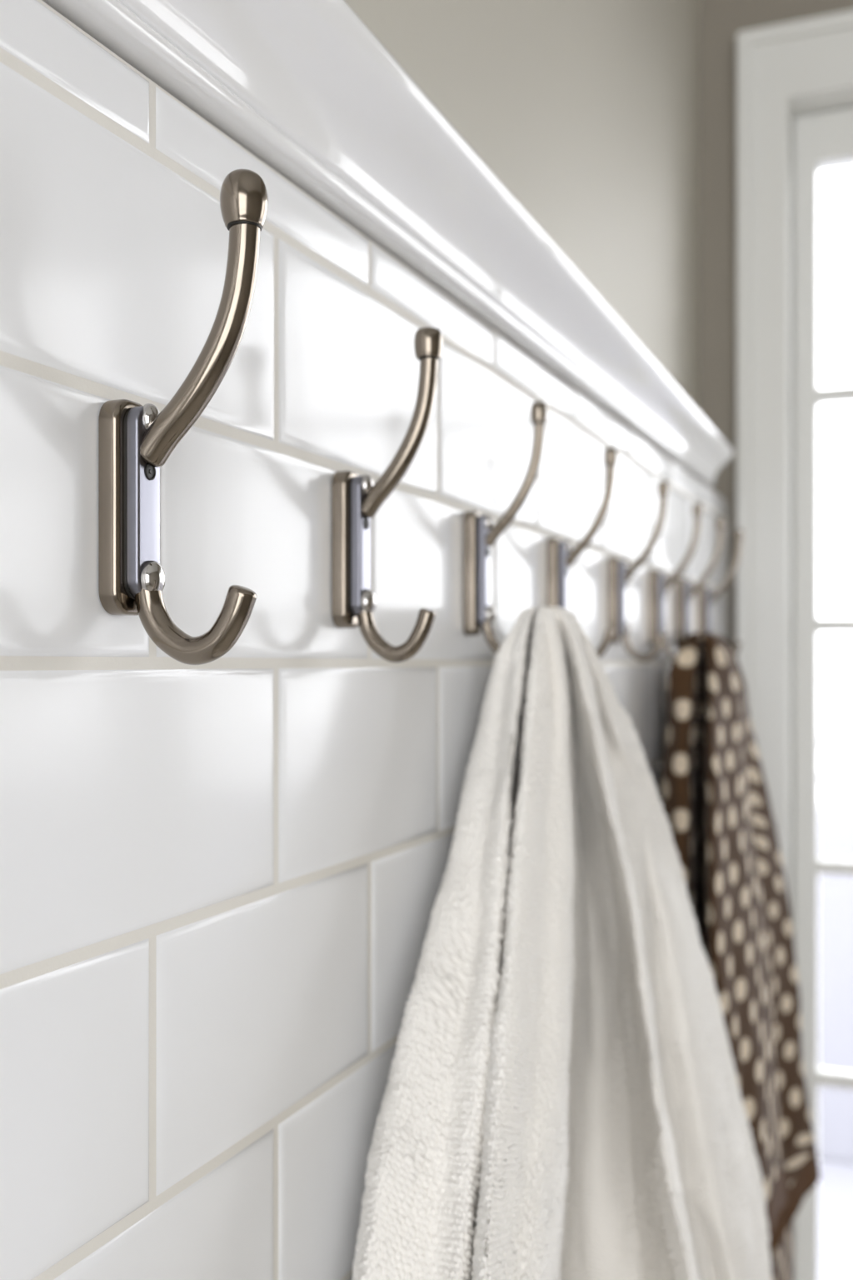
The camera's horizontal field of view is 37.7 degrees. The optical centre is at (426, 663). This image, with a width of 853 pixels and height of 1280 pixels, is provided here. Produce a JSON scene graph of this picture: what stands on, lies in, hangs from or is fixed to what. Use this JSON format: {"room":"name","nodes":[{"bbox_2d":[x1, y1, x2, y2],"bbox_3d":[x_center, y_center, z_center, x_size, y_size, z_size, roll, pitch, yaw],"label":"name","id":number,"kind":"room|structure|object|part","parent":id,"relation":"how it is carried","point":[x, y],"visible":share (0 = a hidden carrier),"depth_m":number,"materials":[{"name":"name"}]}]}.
{"room":"bathroom","nodes":[
{"label":"bathroom","id":0,"kind":"room"},
{"bbox_2d":[345,0,699,410],"bbox_3d":[-0.346,0.125,0.068,0.120,2.750,3.498,0,0,23],"label":"wall","id":1,"kind":"structure","parent":0,"point":[587,112],"depth_m":1.09,"materials":[{"name":"beige paint"}]},
{"bbox_2d":[98,169,268,664],"bbox_3d":[-0.075,-0.076,0.397,0.055,0.154,0.021,0,0,23],"label":"coat hook","id":2,"kind":"object","parent":1,"relation":"attached to","point":[135,440],"visible":1,"depth_m":0.40,"materials":[{"name":"silver metal"}]},
{"bbox_3d":[-0.073,-0.102,0.396,0.045,0.077,0.011,0,0,23],"label":"arm","id":3,"kind":"part","parent":2,"relation":"part of","materials":[{"name":"silver metal"}]},
{"bbox_2d":[0,0,727,1279],"bbox_3d":[-0.275,0.650,0.038,0.033,1.698,3.256,0,0,23],"label":"grout","id":4,"kind":"object","parent":1,"relation":"attached to","point":[7,360],"depth_m":0.50,"materials":[{"name":"white"}]},
{"bbox_2d":[0,0,727,1279],"bbox_3d":[-0.261,0.640,0.032,0.005,1.678,3.254,0,0,23],"label":"tile wall","id":5,"kind":"structure","parent":1,"relation":"attached to","point":[131,800],"depth_m":0.47,"materials":[{"name":"white tile"}]},
{"bbox_2d":[608,480,669,661],"bbox_3d":[0.168,-0.072,0.989,0.047,0.142,0.012,0,0,23],"label":"coat hook","id":6,"kind":"object","parent":5,"relation":"attached to","point":[618,575],"visible":1,"depth_m":0.99,"materials":[{"name":"silver metal"}]},
{"bbox_3d":[0.172,-0.100,0.987,0.036,0.070,0.007,0,0,23],"label":"arm","id":7,"kind":"part","parent":6,"relation":"part of","materials":[{"name":"silver metal"}]},
{"bbox_2d":[649,502,703,659],"bbox_3d":[0.225,-0.072,1.123,0.047,0.142,0.012,0,0,23],"label":"coat hook","id":8,"kind":"object","parent":5,"relation":"attached to","point":[657,585],"visible":0.77,"depth_m":1.12,"materials":[{"name":"silver metal"}]},
{"bbox_3d":[0.229,-0.100,1.122,0.036,0.070,0.007,0,0,23],"label":"arm","id":9,"kind":"part","parent":8,"relation":"part of","materials":[{"name":"silver metal"}]},
{"bbox_2d":[675,517,724,647],"bbox_3d":[0.271,-0.072,1.233,0.047,0.142,0.012,0,0,23],"label":"coat hook","id":10,"kind":"object","parent":5,"relation":"attached to","point":[683,592],"visible":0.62,"depth_m":1.24,"materials":[{"name":"silver metal"}]},
{"bbox_3d":[0.275,-0.100,1.232,0.036,0.070,0.007,0,0,23],"label":"arm","id":11,"kind":"part","parent":10,"relation":"part of","materials":[{"name":"silver metal"}]},
{"bbox_2d":[661,632,817,1279],"bbox_3d":[0.304,0.346,1.209,0.122,0.747,0.492,0,0,23],"label":"hand towel","id":12,"kind":"object","parent":10,"relation":"hanging from","point":[715,801],"visible":0.59,"depth_m":1.09,"materials":[{"name":"brown fabric"}]},
{"bbox_2d":[698,529,744,655],"bbox_3d":[0.317,-0.072,1.344,0.047,0.142,0.012,0,0,23],"label":"coat hook","id":13,"kind":"object","parent":5,"relation":"attached to","point":[706,598],"visible":0.66,"depth_m":1.34,"materials":[{"name":"silver metal"}]},
{"bbox_3d":[0.321,-0.100,1.342,0.036,0.070,0.007,0,0,23],"label":"arm","id":14,"kind":"part","parent":13,"relation":"part of","materials":[{"name":"silver metal"}]},
{"bbox_2d":[331,326,442,662],"bbox_3d":[-0.016,-0.072,0.547,0.048,0.144,0.018,0,0,23],"label":"coat hook","id":15,"kind":"object","parent":1,"relation":"attached to","point":[356,500],"visible":1,"depth_m":0.55,"materials":[{"name":"silver metal"}]},
{"bbox_3d":[-0.013,-0.100,0.546,0.038,0.071,0.009,0,0,23],"label":"arm","id":16,"kind":"part","parent":15,"relation":"part of","materials":[{"name":"silver metal"}]},
{"bbox_2d":[41,0,734,486],"bbox_3d":[-0.278,-0.228,-0.024,0.075,0.053,3.139,0,0,23],"label":"trim","id":17,"kind":"structure","parent":1,"relation":"attached to","point":[306,87],"depth_m":0.56,"materials":[{"name":"white"}]},
{"bbox_2d":[463,401,547,654],"bbox_3d":[0.044,-0.072,0.693,0.047,0.142,0.012,0,0,23],"label":"coat hook","id":18,"kind":"object","parent":1,"relation":"attached to","point":[480,533],"visible":0.88,"depth_m":0.69,"materials":[{"name":"silver metal"}]},
{"bbox_3d":[0.048,-0.100,0.691,0.036,0.070,0.007,0,0,23],"label":"arm","id":19,"kind":"part","parent":18,"relation":"part of","materials":[{"name":"silver metal"}]},
{"bbox_2d":[352,605,772,1279],"bbox_3d":[0.061,0.295,0.573,0.165,0.654,0.878,0,0,23],"label":"bath towel","id":20,"kind":"object","parent":18,"relation":"hanging from","point":[562,1100],"visible":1,"depth_m":0.66,"materials":[{"name":"white fabric"}]},
{"bbox_2d":[547,447,618,657],"bbox_3d":[0.105,-0.072,0.838,0.047,0.142,0.012,0,0,23],"label":"coat hook","id":21,"kind":"object","parent":1,"relation":"attached to","point":[559,559],"visible":0.69,"depth_m":0.84,"materials":[{"name":"silver metal"}]},
{"bbox_3d":[0.109,-0.100,0.836,0.036,0.070,0.007,0,0,23],"label":"arm","id":22,"kind":"part","parent":21,"relation":"part of","materials":[{"name":"silver metal"}]},
{"bbox_2d":[700,0,852,656],"bbox_3d":[1.346,0.125,1.190,2.136,2.750,0.120,0,0,23],"label":"wall","id":23,"kind":"structure","parent":0,"point":[721,21],"depth_m":1.54,"materials":[{"name":"beige paint"}]},
{"bbox_2d":[736,9,852,1279],"bbox_3d":[1.202,0.370,1.234,1.739,2.260,0.150,0,0,23],"label":"door","id":24,"kind":"structure","parent":23,"relation":"in","point":[795,78],"depth_m":1.50,"materials":[{"name":"white paint"}]},
{"bbox_2d":[820,1158,852,1279],"bbox_3d":[3.719,1.610,6.942,14.000,0.180,12.321,0,0,23],"label":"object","id":25,"kind":"structure","parent":24,"relation":"attached to","point":[836,1177],"depth_m":3.41,"materials":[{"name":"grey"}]},
{"bbox_2d":[820,804,852,1162],"bbox_3d":[2.271,0.985,3.483,10.000,1.070,0.180,0,0,23],"label":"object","id":26,"kind":"structure","parent":24,"relation":"attached to","point":[836,821],"depth_m":3.81,"materials":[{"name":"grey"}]},
{"bbox_2d":[820,735,852,786],"bbox_3d":[2.265,0.343,3.469,10.000,0.235,0.050,0,0,23],"label":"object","id":27,"kind":"structure","parent":24,"relation":"attached to","point":[832,742],"depth_m":3.86,"materials":[{"name":"white"}]}
]}

